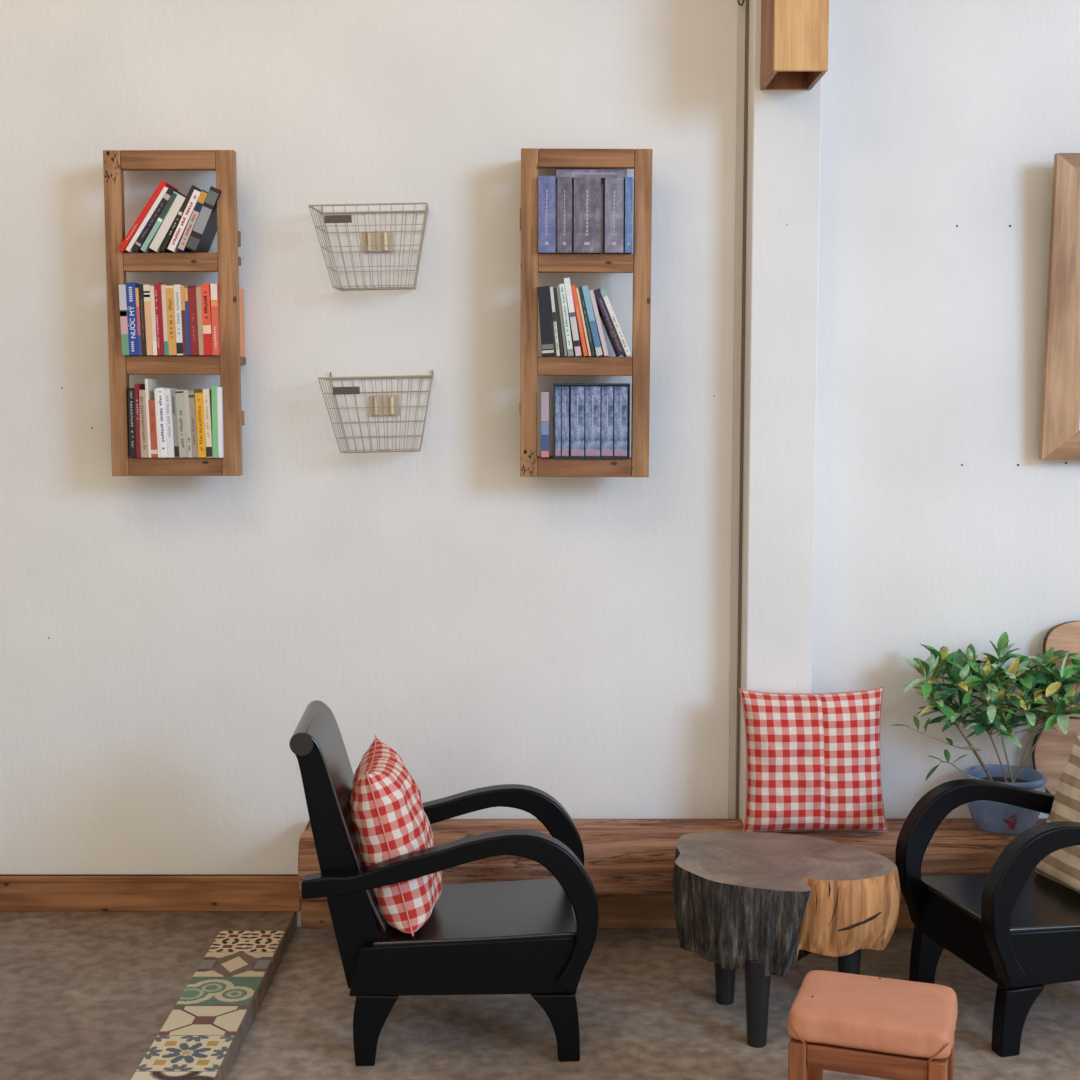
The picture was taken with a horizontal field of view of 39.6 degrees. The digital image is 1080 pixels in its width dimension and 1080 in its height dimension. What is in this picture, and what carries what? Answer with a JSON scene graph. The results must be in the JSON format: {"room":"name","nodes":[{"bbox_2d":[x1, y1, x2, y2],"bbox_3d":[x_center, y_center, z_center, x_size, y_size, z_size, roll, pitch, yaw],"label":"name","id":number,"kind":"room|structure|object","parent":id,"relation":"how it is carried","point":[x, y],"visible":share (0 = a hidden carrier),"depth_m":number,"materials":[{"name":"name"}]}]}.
{"room":"cafe","nodes":[
{"label":"cafe","id":0,"kind":"room"},
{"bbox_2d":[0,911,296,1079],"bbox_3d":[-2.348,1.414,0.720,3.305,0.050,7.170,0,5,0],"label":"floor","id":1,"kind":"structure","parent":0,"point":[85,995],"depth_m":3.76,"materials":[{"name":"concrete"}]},
{"bbox_2d":[131,931,284,1079],"bbox_3d":[-0.787,1.122,3.595,0.177,0.006,1.040,0,5,0],"label":"tile strip","id":2,"kind":"object","parent":1,"relation":"on","point":[193,1043],"visible":1,"depth_m":3.58,"materials":[{"name":"multicoloured tile"}]},
{"bbox_2d":[0,0,1079,926],"bbox_3d":[0.100,-0.688,4.138,8.200,3.800,0.251,0,5,0],"label":"wall","id":3,"kind":"structure","parent":0,"point":[166,642],"depth_m":4.16,"materials":[{"name":"paint"}]},
{"bbox_2d":[103,150,245,475],"bbox_3d":[-0.970,-0.603,4.046,0.345,0.853,0.170,0,5,0],"label":"wall shelf","id":4,"kind":"object","parent":3,"relation":"attached to","point":[226,262],"visible":0.98,"depth_m":3.96,"materials":[{"name":"brown wood"}]},
{"bbox_2d":[118,284,130,355],"bbox_3d":[-1.095,-0.585,4.014,0.019,0.184,0.136,-2,5,0],"label":"book","id":5,"kind":"object","parent":4,"relation":"on","point":[122,288],"visible":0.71,"depth_m":3.95,"materials":[{"name":"paper"}]},
{"bbox_2d":[128,388,135,457],"bbox_3d":[-1.081,-0.316,4.039,0.018,0.184,0.136,0,5,0],"label":"book","id":6,"kind":"object","parent":4,"relation":"on","point":[131,391],"visible":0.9,"depth_m":3.97,"materials":[{"name":"black paper"}]},
{"bbox_2d":[125,282,141,355],"bbox_3d":[-1.074,-0.588,4.014,0.025,0.190,0.136,-2,5,0],"label":"book","id":7,"kind":"object","parent":4,"relation":"on","point":[130,287],"visible":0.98,"depth_m":3.95,"materials":[{"name":"blue paper"}]},
{"bbox_2d":[135,288,143,355],"bbox_3d":[-1.057,-0.581,4.015,0.008,0.176,0.136,-1,5,0],"label":"book","id":8,"kind":"object","parent":4,"relation":"on","point":[136,289],"visible":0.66,"depth_m":3.95,"materials":[{"name":"paper"}]},
{"bbox_2d":[135,384,144,457],"bbox_3d":[-1.065,-0.322,4.039,0.013,0.195,0.136,0,5,0],"label":"book","id":9,"kind":"object","parent":4,"relation":"on","point":[137,386],"visible":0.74,"depth_m":3.97,"materials":[{"name":"paper"}]},
{"bbox_2d":[138,390,148,457],"bbox_3d":[-1.051,-0.314,4.039,0.020,0.179,0.136,-2,5,0],"label":"book","id":10,"kind":"object","parent":4,"relation":"on","point":[141,395],"visible":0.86,"depth_m":3.97,"materials":[{"name":"paper"}]},
{"bbox_2d":[138,285,148,355],"bbox_3d":[-1.046,-0.585,4.014,0.014,0.184,0.136,-2,5,0],"label":"book","id":11,"kind":"object","parent":4,"relation":"on","point":[140,287],"visible":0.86,"depth_m":3.95,"materials":[{"name":"paper"}]},
{"bbox_2d":[126,186,167,252],"bbox_3d":[-1.029,-0.846,3.990,0.115,0.169,0.135,0,5,0],"label":"book","id":12,"kind":"object","parent":4,"relation":"on","point":[156,203],"visible":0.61,"depth_m":3.92,"materials":[{"name":"paper"}]},
{"bbox_2d":[118,180,178,252],"bbox_3d":[-1.040,-0.854,3.989,0.130,0.185,0.136,0,5,0],"label":"book","id":13,"kind":"object","parent":4,"relation":"on","point":[141,217],"visible":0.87,"depth_m":3.92,"materials":[{"name":"red paper"}]},
{"bbox_2d":[143,285,154,355],"bbox_3d":[-1.031,-0.585,4.014,0.017,0.184,0.136,-2,5,0],"label":"book","id":14,"kind":"object","parent":4,"relation":"on","point":[146,288],"visible":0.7,"depth_m":3.95,"materials":[{"name":"beige paper"}]},
{"bbox_2d":[145,379,160,457],"bbox_3d":[-1.038,-0.328,4.038,0.007,0.208,0.135,-2,5,0],"label":"book","id":15,"kind":"object","parent":4,"relation":"on","point":[150,384],"visible":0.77,"depth_m":3.98,"materials":[{"name":"white paper"}]},
{"bbox_2d":[148,400,157,457],"bbox_3d":[-1.025,-0.301,4.041,0.023,0.153,0.136,0,5,0],"label":"book","id":16,"kind":"object","parent":4,"relation":"on","point":[151,403],"visible":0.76,"depth_m":3.97,"materials":[{"name":"red paper"}]},
{"bbox_2d":[150,286,158,355],"bbox_3d":[-1.017,-0.584,4.014,0.011,0.182,0.136,-2,5,0],"label":"book","id":17,"kind":"object","parent":4,"relation":"on","point":[152,299],"visible":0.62,"depth_m":3.95,"materials":[{"name":"white paper"}]},
{"bbox_2d":[154,389,160,457],"bbox_3d":[-1.013,-0.315,4.040,0.013,0.182,0.135,0,5,0],"label":"book","id":18,"kind":"object","parent":4,"relation":"on","point":[155,390],"visible":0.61,"depth_m":3.97,"materials":[{"name":"white paper"}]},
{"bbox_2d":[154,284,162,355],"bbox_3d":[-1.007,-0.587,4.014,0.010,0.187,0.136,-2,5,0],"label":"book","id":19,"kind":"object","parent":4,"relation":"on","point":[155,285],"visible":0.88,"depth_m":3.95,"materials":[{"name":"paper"}]},
{"bbox_2d":[132,187,185,252],"bbox_3d":[-1.012,-0.845,3.990,0.114,0.168,0.136,0,5,0],"label":"book","id":20,"kind":"object","parent":4,"relation":"on","point":[137,246],"visible":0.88,"depth_m":3.92,"materials":[{"name":"paper"}]},
{"bbox_2d":[140,191,183,252],"bbox_3d":[-0.996,-0.839,3.990,0.102,0.156,0.136,0,5,0],"label":"book","id":21,"kind":"object","parent":4,"relation":"on","point":[145,247],"visible":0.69,"depth_m":3.92,"materials":[{"name":"green paper"}]},
{"bbox_2d":[157,283,169,355],"bbox_3d":[-0.998,-0.588,4.014,0.010,0.190,0.135,-2,5,0],"label":"book","id":22,"kind":"object","parent":4,"relation":"on","point":[158,284],"visible":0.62,"depth_m":3.95,"materials":[{"name":"paper"}]},
{"bbox_2d":[156,388,175,457],"bbox_3d":[-1.001,-0.317,4.039,0.027,0.185,0.136,0,5,0],"label":"book","id":23,"kind":"object","parent":4,"relation":"on","point":[160,392],"visible":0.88,"depth_m":3.97,"materials":[{"name":"white paper"}]},
{"bbox_2d":[161,285,170,355],"bbox_3d":[-0.987,-0.585,4.014,0.011,0.184,0.136,-2,5,0],"label":"book","id":24,"kind":"object","parent":4,"relation":"on","point":[163,291],"visible":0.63,"depth_m":3.95,"materials":[{"name":"beige paper"}]},
{"bbox_2d":[149,194,184,252],"bbox_3d":[-0.975,-0.836,3.991,0.098,0.149,0.135,0,5,0],"label":"book","id":25,"kind":"object","parent":4,"relation":"on","point":[166,225],"visible":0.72,"depth_m":3.92,"materials":[{"name":"beige paper"}]},
{"bbox_2d":[165,285,178,355],"bbox_3d":[-0.971,-0.584,4.014,0.022,0.182,0.136,-2,5,0],"label":"book","id":26,"kind":"object","parent":4,"relation":"on","point":[170,308],"visible":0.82,"depth_m":3.95,"materials":[{"name":"yellow paper"}]},
{"bbox_2d":[163,389,181,457],"bbox_3d":[-0.982,-0.315,4.039,0.026,0.182,0.136,0,5,0],"label":"book","id":27,"kind":"object","parent":4,"relation":"on","point":[167,395],"visible":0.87,"depth_m":3.97,"materials":[{"name":"white paper"}]},
{"bbox_2d":[170,390,178,457],"bbox_3d":[-0.967,-0.314,4.039,0.020,0.179,0.136,0,5,0],"label":"book","id":28,"kind":"object","parent":4,"relation":"on","point":[173,398],"visible":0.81,"depth_m":3.97,"materials":[{"name":"grey paper"}]},
{"bbox_2d":[173,284,184,355],"bbox_3d":[-0.952,-0.585,4.014,0.017,0.184,0.136,-2,5,0],"label":"book","id":29,"kind":"object","parent":4,"relation":"on","point":[177,298],"visible":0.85,"depth_m":3.95,"materials":[{"name":"white paper"}]},
{"bbox_2d":[160,185,201,252],"bbox_3d":[-0.947,-0.847,3.990,0.096,0.172,0.136,0,5,0],"label":"book","id":30,"kind":"object","parent":4,"relation":"on","point":[166,243],"visible":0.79,"depth_m":3.92,"materials":[{"name":"black paper"}]},
{"bbox_2d":[175,390,187,457],"bbox_3d":[-0.950,-0.314,4.039,0.030,0.180,0.136,0,5,0],"label":"book","id":31,"kind":"object","parent":4,"relation":"on","point":[179,395],"visible":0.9,"depth_m":3.97,"materials":[{"name":"beige paper"}]},
{"bbox_2d":[167,189,200,252],"bbox_3d":[-0.931,-0.842,3.990,0.091,0.161,0.136,0,5,0],"label":"book","id":32,"kind":"object","parent":4,"relation":"on","point":[174,243],"visible":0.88,"depth_m":3.92,"materials":[{"name":"white paper"}]},
{"bbox_2d":[180,286,188,355],"bbox_3d":[-0.938,-0.584,4.014,0.011,0.182,0.136,-2,5,0],"label":"book","id":33,"kind":"object","parent":4,"relation":"on","point":[182,295],"visible":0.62,"depth_m":3.95,"materials":[{"name":"paper"}]},
{"bbox_2d":[183,390,193,457],"bbox_3d":[-0.932,-0.314,4.039,0.021,0.179,0.136,0,5,0],"label":"book","id":34,"kind":"object","parent":4,"relation":"on","point":[186,394],"visible":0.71,"depth_m":3.97,"materials":[{"name":"beige paper"}]},
{"bbox_2d":[184,288,192,355],"bbox_3d":[-0.928,-0.581,4.015,0.010,0.176,0.136,-2,5,0],"label":"book","id":35,"kind":"object","parent":4,"relation":"on","point":[185,289],"visible":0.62,"depth_m":3.95,"materials":[{"name":"blue paper"}]},
{"bbox_2d":[177,190,207,252],"bbox_3d":[-0.909,-0.841,3.990,0.084,0.160,0.136,0,5,0],"label":"book","id":36,"kind":"object","parent":4,"relation":"on","point":[185,238],"visible":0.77,"depth_m":3.92,"materials":[{"name":"white paper"}]},
{"bbox_2d":[188,391,197,457],"bbox_3d":[-0.918,-0.313,4.040,0.022,0.177,0.136,0,5,0],"label":"book","id":37,"kind":"object","parent":4,"relation":"on","point":[191,393],"visible":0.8,"depth_m":3.97,"materials":[{"name":"white paper"}]},
{"bbox_2d":[188,285,198,354],"bbox_3d":[-0.912,-0.584,4.014,0.022,0.182,0.136,-2,5,0],"label":"book","id":38,"kind":"object","parent":4,"relation":"on","point":[192,303],"visible":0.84,"depth_m":3.95,"materials":[{"name":"red paper"}]},
{"bbox_2d":[194,389,205,457],"bbox_3d":[-0.899,-0.315,4.039,0.028,0.182,0.136,0,5,0],"label":"book","id":39,"kind":"object","parent":4,"relation":"on","point":[199,406],"visible":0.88,"depth_m":3.97,"materials":[{"name":"yellow paper"}]},
{"bbox_2d":[196,287,203,354],"bbox_3d":[-0.895,-0.583,4.015,0.014,0.179,0.135,-2,5,0],"label":"book","id":40,"kind":"object","parent":4,"relation":"on","point":[198,289],"visible":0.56,"depth_m":3.95,"materials":[{"name":"beige paper"}]},
{"bbox_2d":[186,186,220,252],"bbox_3d":[-0.881,-0.846,3.990,0.094,0.170,0.136,0,5,0],"label":"book","id":41,"kind":"object","parent":4,"relation":"on","point":[204,231],"visible":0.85,"depth_m":3.93,"materials":[{"name":"grey paper"}]},
{"bbox_2d":[201,283,211,354],"bbox_3d":[-0.877,-0.587,4.014,0.022,0.187,0.136,-2,5,0],"label":"book","id":42,"kind":"object","parent":4,"relation":"on","point":[205,288],"visible":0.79,"depth_m":3.95,"materials":[{"name":"red paper"}]},
{"bbox_2d":[203,389,212,457],"bbox_3d":[-0.880,-0.315,4.039,0.023,0.182,0.136,0,5,0],"label":"book","id":43,"kind":"object","parent":4,"relation":"on","point":[207,402],"visible":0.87,"depth_m":3.97,"materials":[{"name":"beige paper"}]},
{"bbox_2d":[210,284,219,355],"bbox_3d":[-0.856,-0.587,4.014,0.018,0.187,0.136,-1,5,0],"label":"book","id":44,"kind":"object","parent":4,"relation":"on","point":[213,287],"visible":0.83,"depth_m":3.95,"materials":[{"name":"red paper"}]},
{"bbox_2d":[211,386,219,457],"bbox_3d":[-0.861,-0.319,4.039,0.015,0.190,0.135,0,5,0],"label":"book","id":45,"kind":"object","parent":4,"relation":"on","point":[213,388],"visible":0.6,"depth_m":3.97,"materials":[{"name":"green paper"}]},
{"bbox_2d":[217,387,223,457],"bbox_3d":[-0.848,-0.318,4.040,0.012,0.187,0.135,0,5,0],"label":"book","id":46,"kind":"object","parent":4,"relation":"on","point":[219,389],"visible":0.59,"depth_m":3.97,"materials":[{"name":"white paper"}]},
{"bbox_2d":[239,288,244,356],"bbox_3d":[-0.817,-0.592,4.080,0.010,0.185,0.086,0,5,0],"label":"book","id":47,"kind":"object","parent":4,"relation":"on","point":[241,291],"visible":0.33,"depth_m":4.09,"materials":[{"name":"orange paper"}]},
{"bbox_2d":[308,202,427,291],"bbox_3d":[-0.449,-0.791,4.026,0.312,0.234,0.169,-1,5,0],"label":"wire basket","id":48,"kind":"object","parent":3,"relation":"attached to","point":[380,241],"visible":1,"depth_m":4.03,"materials":[{"name":"grey metal"}]},
{"bbox_2d":[318,370,432,452],"bbox_3d":[-0.435,-0.349,4.067,0.304,0.221,0.169,-1,5,0],"label":"wire basket","id":49,"kind":"object","parent":3,"relation":"attached to","point":[382,405],"visible":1,"depth_m":4.04,"materials":[{"name":"silver metal"}]},
{"bbox_2d":[0,874,913,927],"bbox_3d":[0.100,1.030,4.275,8.200,0.154,0.019,0,5,0],"label":"baseboard","id":50,"kind":"structure","parent":3,"relation":"attached to","point":[18,892],"depth_m":4.27,"materials":[{"name":"brown wood"}]},
{"bbox_2d":[519,148,651,476],"bbox_3d":[0.119,-0.603,4.046,0.347,0.860,0.170,0,5,0],"label":"wall shelf","id":51,"kind":"object","parent":3,"relation":"attached to","point":[638,263],"visible":0.98,"depth_m":3.96,"materials":[{"name":"brown wood"}]},
{"bbox_2d":[541,391,548,458],"bbox_3d":[0.013,-0.311,4.040,0.021,0.179,0.136,0,5,0],"label":"book","id":52,"kind":"object","parent":51,"relation":"on","point":[544,394],"visible":1,"depth_m":3.97,"materials":[{"name":"paper"}]},
{"bbox_2d":[538,286,553,355],"bbox_3d":[0.016,-0.582,4.014,0.044,0.183,0.136,0,5,0],"label":"book","id":53,"kind":"object","parent":51,"relation":"on","point":[544,300],"visible":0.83,"depth_m":3.95,"materials":[{"name":"black paper"}]},
{"bbox_2d":[538,176,554,253],"bbox_3d":[0.018,-0.857,3.985,0.045,0.198,0.136,0,5,0],"label":"book","id":54,"kind":"object","parent":51,"relation":"on","point":[546,184],"visible":0.94,"depth_m":3.92,"materials":[{"name":"blue paper"}]},
{"bbox_2d":[550,287,559,355],"bbox_3d":[0.039,-0.581,4.014,0.028,0.182,0.136,0,5,0],"label":"book","id":55,"kind":"object","parent":51,"relation":"on","point":[551,288],"visible":0.87,"depth_m":3.95,"materials":[{"name":"white paper"}]},
{"bbox_2d":[553,288,563,355],"bbox_3d":[0.049,-0.580,4.015,0.028,0.179,0.135,0,5,0],"label":"book","id":56,"kind":"object","parent":51,"relation":"on","point":[554,289],"visible":0.76,"depth_m":3.95,"materials":[{"name":"black paper"}]},
{"bbox_2d":[556,286,566,355],"bbox_3d":[0.058,-0.582,4.015,0.030,0.184,0.135,0,5,0],"label":"book","id":57,"kind":"object","parent":51,"relation":"on","point":[557,287],"visible":0.75,"depth_m":3.95,"materials":[{"name":"paper"}]},
{"bbox_2d":[557,177,571,253],"bbox_3d":[0.064,-0.855,3.985,0.039,0.195,0.136,0,5,0],"label":"book","id":58,"kind":"object","parent":51,"relation":"on","point":[564,184],"visible":0.92,"depth_m":3.92,"materials":[{"name":"grey paper"}]},
{"bbox_2d":[555,169,626,184],"bbox_3d":[0.136,-0.970,4.012,0.187,0.023,0.131,0,5,0],"label":"book","id":59,"kind":"object","parent":58,"relation":"on","point":[603,173],"visible":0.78,"depth_m":3.95,"materials":[{"name":"grey paper"}]},
{"bbox_2d":[559,284,572,355],"bbox_3d":[0.069,-0.585,4.014,0.039,0.190,0.136,0,5,0],"label":"book","id":60,"kind":"object","parent":51,"relation":"on","point":[567,331],"visible":0.93,"depth_m":3.95,"materials":[{"name":"white paper"}]},
{"bbox_2d":[563,278,581,356],"bbox_3d":[0.086,-0.593,4.013,0.048,0.205,0.136,0,5,0],"label":"book","id":61,"kind":"object","parent":51,"relation":"on","point":[570,305],"visible":0.94,"depth_m":3.95,"materials":[{"name":"white paper"}]},
{"bbox_2d":[571,285,587,356],"bbox_3d":[0.104,-0.583,4.014,0.045,0.186,0.136,0,5,0],"label":"book","id":62,"kind":"object","parent":51,"relation":"on","point":[573,288],"visible":0.93,"depth_m":3.95,"materials":[{"name":"paper"}]},
{"bbox_2d":[576,288,590,356],"bbox_3d":[0.115,-0.580,4.015,0.041,0.179,0.135,0,5,0],"label":"book","id":63,"kind":"object","parent":51,"relation":"on","point":[577,290],"visible":0.79,"depth_m":3.95,"materials":[{"name":"paper"}]},
{"bbox_2d":[572,177,600,253],"bbox_3d":[0.123,-0.855,3.985,0.071,0.194,0.136,0,5,0],"label":"book","id":64,"kind":"object","parent":51,"relation":"on","point":[586,219],"visible":0.91,"depth_m":3.92,"materials":[{"name":"grey paper"}]},
{"bbox_2d":[578,287,594,356],"bbox_3d":[0.123,-0.581,4.014,0.046,0.182,0.136,0,5,0],"label":"book","id":65,"kind":"object","parent":51,"relation":"on","point":[592,351],"visible":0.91,"depth_m":3.95,"materials":[{"name":"paper"}]},
{"bbox_2d":[552,383,629,458],"bbox_3d":[0.136,-0.321,4.043,0.204,0.199,0.140,0,5,0],"label":"slipcase","id":66,"kind":"object","parent":51,"relation":"on","point":[554,384],"visible":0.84,"depth_m":3.98,"materials":[{"name":"blue cardboard"}]},
{"bbox_2d":[555,386,560,455],"bbox_3d":[0.048,-0.320,4.039,0.016,0.185,0.126,0,5,0],"label":"book","id":67,"kind":"object","parent":66,"relation":"in","point":[557,388],"visible":0.94,"depth_m":3.98,"materials":[{"name":"blue paper"}]},
{"bbox_2d":[561,386,568,455],"bbox_3d":[0.067,-0.320,4.039,0.020,0.185,0.126,0,5,0],"label":"book","id":68,"kind":"object","parent":66,"relation":"in","point":[564,389],"visible":1,"depth_m":3.98,"materials":[{"name":"blue paper"}]},
{"bbox_2d":[570,386,583,455],"bbox_3d":[0.099,-0.320,4.039,0.036,0.185,0.126,0,5,0],"label":"book","id":69,"kind":"object","parent":66,"relation":"in","point":[576,392],"visible":1,"depth_m":3.98,"materials":[{"name":"blue paper"}]},
{"bbox_2d":[584,386,600,455],"bbox_3d":[0.140,-0.320,4.039,0.041,0.185,0.126,0,5,0],"label":"book","id":70,"kind":"object","parent":66,"relation":"in","point":[592,394],"visible":1,"depth_m":3.98,"materials":[{"name":"blue paper"}]},
{"bbox_2d":[600,386,612,455],"bbox_3d":[0.178,-0.320,4.039,0.032,0.185,0.126,0,5,0],"label":"book","id":71,"kind":"object","parent":66,"relation":"in","point":[606,409],"visible":0.93,"depth_m":3.98,"materials":[{"name":"blue paper"}]},
{"bbox_2d":[613,386,627,455],"bbox_3d":[0.214,-0.320,4.039,0.036,0.185,0.126,0,5,0],"label":"book","id":72,"kind":"object","parent":66,"relation":"in","point":[620,393],"visible":0.96,"depth_m":3.98,"materials":[{"name":"blue paper"}]},
{"bbox_2d":[582,285,602,356],"bbox_3d":[0.137,-0.583,4.014,0.056,0.186,0.136,0,5,0],"label":"book","id":73,"kind":"object","parent":51,"relation":"on","point":[592,323],"visible":0.86,"depth_m":3.95,"materials":[{"name":"blue paper"}]},
{"bbox_2d":[589,290,607,356],"bbox_3d":[0.155,-0.577,4.015,0.052,0.174,0.135,0,5,0],"label":"book","id":74,"kind":"object","parent":51,"relation":"on","point":[592,296],"visible":0.87,"depth_m":3.95,"materials":[{"name":"paper"}]},
{"bbox_2d":[593,288,625,356],"bbox_3d":[0.183,-0.579,4.015,0.087,0.177,0.136,0,5,0],"label":"book","id":75,"kind":"object","parent":51,"relation":"on","point":[604,314],"visible":0.94,"depth_m":3.95,"materials":[{"name":"paper"}]},
{"bbox_2d":[603,178,623,253],"bbox_3d":[0.194,-0.854,3.985,0.049,0.192,0.136,0,5,0],"label":"book","id":76,"kind":"object","parent":51,"relation":"on","point":[613,188],"visible":0.91,"depth_m":3.92,"materials":[{"name":"grey paper"}]},
{"bbox_2d":[600,289,630,356],"bbox_3d":[0.199,-0.578,4.015,0.083,0.174,0.136,0,5,0],"label":"book","id":77,"kind":"object","parent":51,"relation":"on","point":[603,292],"visible":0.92,"depth_m":3.95,"materials":[{"name":"white paper"}]},
{"bbox_2d":[623,177,632,253],"bbox_3d":[0.232,-0.855,3.985,0.020,0.195,0.136,0,5,0],"label":"book","id":78,"kind":"object","parent":51,"relation":"on","point":[628,181],"visible":0.85,"depth_m":3.92,"materials":[{"name":"blue paper"}]},
{"bbox_2d":[728,0,748,818],"bbox_3d":[0.545,-0.736,4.117,0.021,3.700,0.005,0,5,0],"label":"trim","id":79,"kind":"structure","parent":3,"relation":"attached to","point":[741,9],"depth_m":4.15,"materials":[{"name":"white paint"}]},
{"bbox_2d":[1039,153,1079,459],"bbox_3d":[1.686,-0.628,4.079,0.620,0.819,0.108,0,5,0],"label":"picture frame","id":80,"kind":"object","parent":3,"relation":"attached to","point":[1060,410],"visible":1,"depth_m":4.06,"materials":[{"name":"brown wood"}]},
{"bbox_2d":[226,927,1079,1079],"bbox_3d":[0.100,1.499,0.727,8.200,0.120,7.170,0,5,0],"label":"floor","id":81,"kind":"structure","parent":0,"point":[648,1008],"depth_m":3.60,"materials":[{"name":"concrete"}]},
{"bbox_2d":[289,700,598,1065],"bbox_3d":[-0.224,0.790,3.577,0.690,0.762,0.454,0,5,-3],"label":"armchair","id":82,"kind":"object","parent":81,"relation":"on","point":[521,936],"visible":0.89,"depth_m":3.39,"materials":[{"name":"black paint"}]},
{"bbox_2d":[350,735,441,935],"bbox_3d":[-0.342,0.691,3.562,0.217,0.381,0.373,0,5,-3],"label":"cushion","id":83,"kind":"object","parent":82,"relation":"on","point":[390,820],"visible":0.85,"depth_m":3.41,"materials":[{"name":"red fabric"}]},
{"bbox_2d":[298,818,1047,901],"bbox_3d":[0.849,0.954,4.146,3.001,0.330,0.224,0,5,0],"label":"bench","id":84,"kind":"object","parent":81,"relation":"on","point":[623,857],"visible":0.32,"depth_m":4.04,"materials":[{"name":"brown wood"}]},
{"bbox_2d":[739,686,887,832],"bbox_3d":[0.741,0.596,4.056,0.402,0.396,0.157,0,5,-3],"label":"cushion","id":85,"kind":"object","parent":84,"relation":"on","point":[814,761],"visible":0.99,"depth_m":4.01,"materials":[{"name":"red fabric"}]},
{"bbox_2d":[891,632,1079,834],"bbox_3d":[1.250,0.525,4.088,0.608,0.536,0.251,0,5,2],"label":"potted plant","id":86,"kind":"object","parent":84,"relation":"on","point":[988,816],"visible":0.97,"depth_m":4.05,"materials":[{"name":"green plant"}]},
{"bbox_2d":[1032,621,1079,794],"bbox_3d":[1.560,0.501,4.197,0.356,0.558,0.034,0,5,0],"label":"wooden panel","id":87,"kind":"object","parent":84,"relation":"on","point":[1050,756],"visible":0.34,"depth_m":4.18,"materials":[{"name":"beige wood"}]},
{"bbox_2d":[673,832,899,1047],"bbox_3d":[0.595,0.970,3.670,0.543,0.384,0.484,0,5,0],"label":"table","id":88,"kind":"object","parent":81,"relation":"on","point":[758,904],"visible":0.97,"depth_m":3.52,"materials":[{"name":"brown wood"}]},
{"bbox_2d":[787,970,957,1079],"bbox_3d":[0.658,1.062,2.966,0.310,0.334,0.254,2,6,19],"label":"stool","id":89,"kind":"object","parent":81,"relation":"on","point":[880,1027],"visible":1,"depth_m":2.87,"materials":[{"name":"orange leather"}]},
{"bbox_2d":[895,779,1079,1056],"bbox_3d":[1.294,0.780,3.683,0.690,0.762,0.454,-1,6,-15],"label":"armchair","id":90,"kind":"object","parent":81,"relation":"on","point":[1017,926],"visible":0.84,"depth_m":3.54,"materials":[{"name":"black paint"}]},
{"bbox_2d":[1035,732,1079,893],"bbox_3d":[1.378,0.695,3.698,0.193,0.363,0.377,-1,5,-13],"label":"cushion","id":91,"kind":"object","parent":90,"relation":"on","point":[1062,866],"visible":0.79,"depth_m":3.74,"materials":[{"name":"fabric"}]},
{"bbox_2d":[739,0,821,824],"bbox_3d":[0.655,-0.731,4.065,0.182,3.700,0.110,0,5,0],"label":"wall pillar","id":92,"kind":"structure","parent":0,"point":[784,136],"depth_m":4.04,"materials":[{"name":"paint"}]},
{"bbox_2d":[760,0,828,89],"bbox_3d":[0.649,-1.408,3.828,0.135,0.460,0.235,0,5,0],"label":"wall lamp","id":93,"kind":"object","parent":92,"relation":"attached to","point":[794,33],"visible":1,"depth_m":3.73,"materials":[{"name":"brown wood"}]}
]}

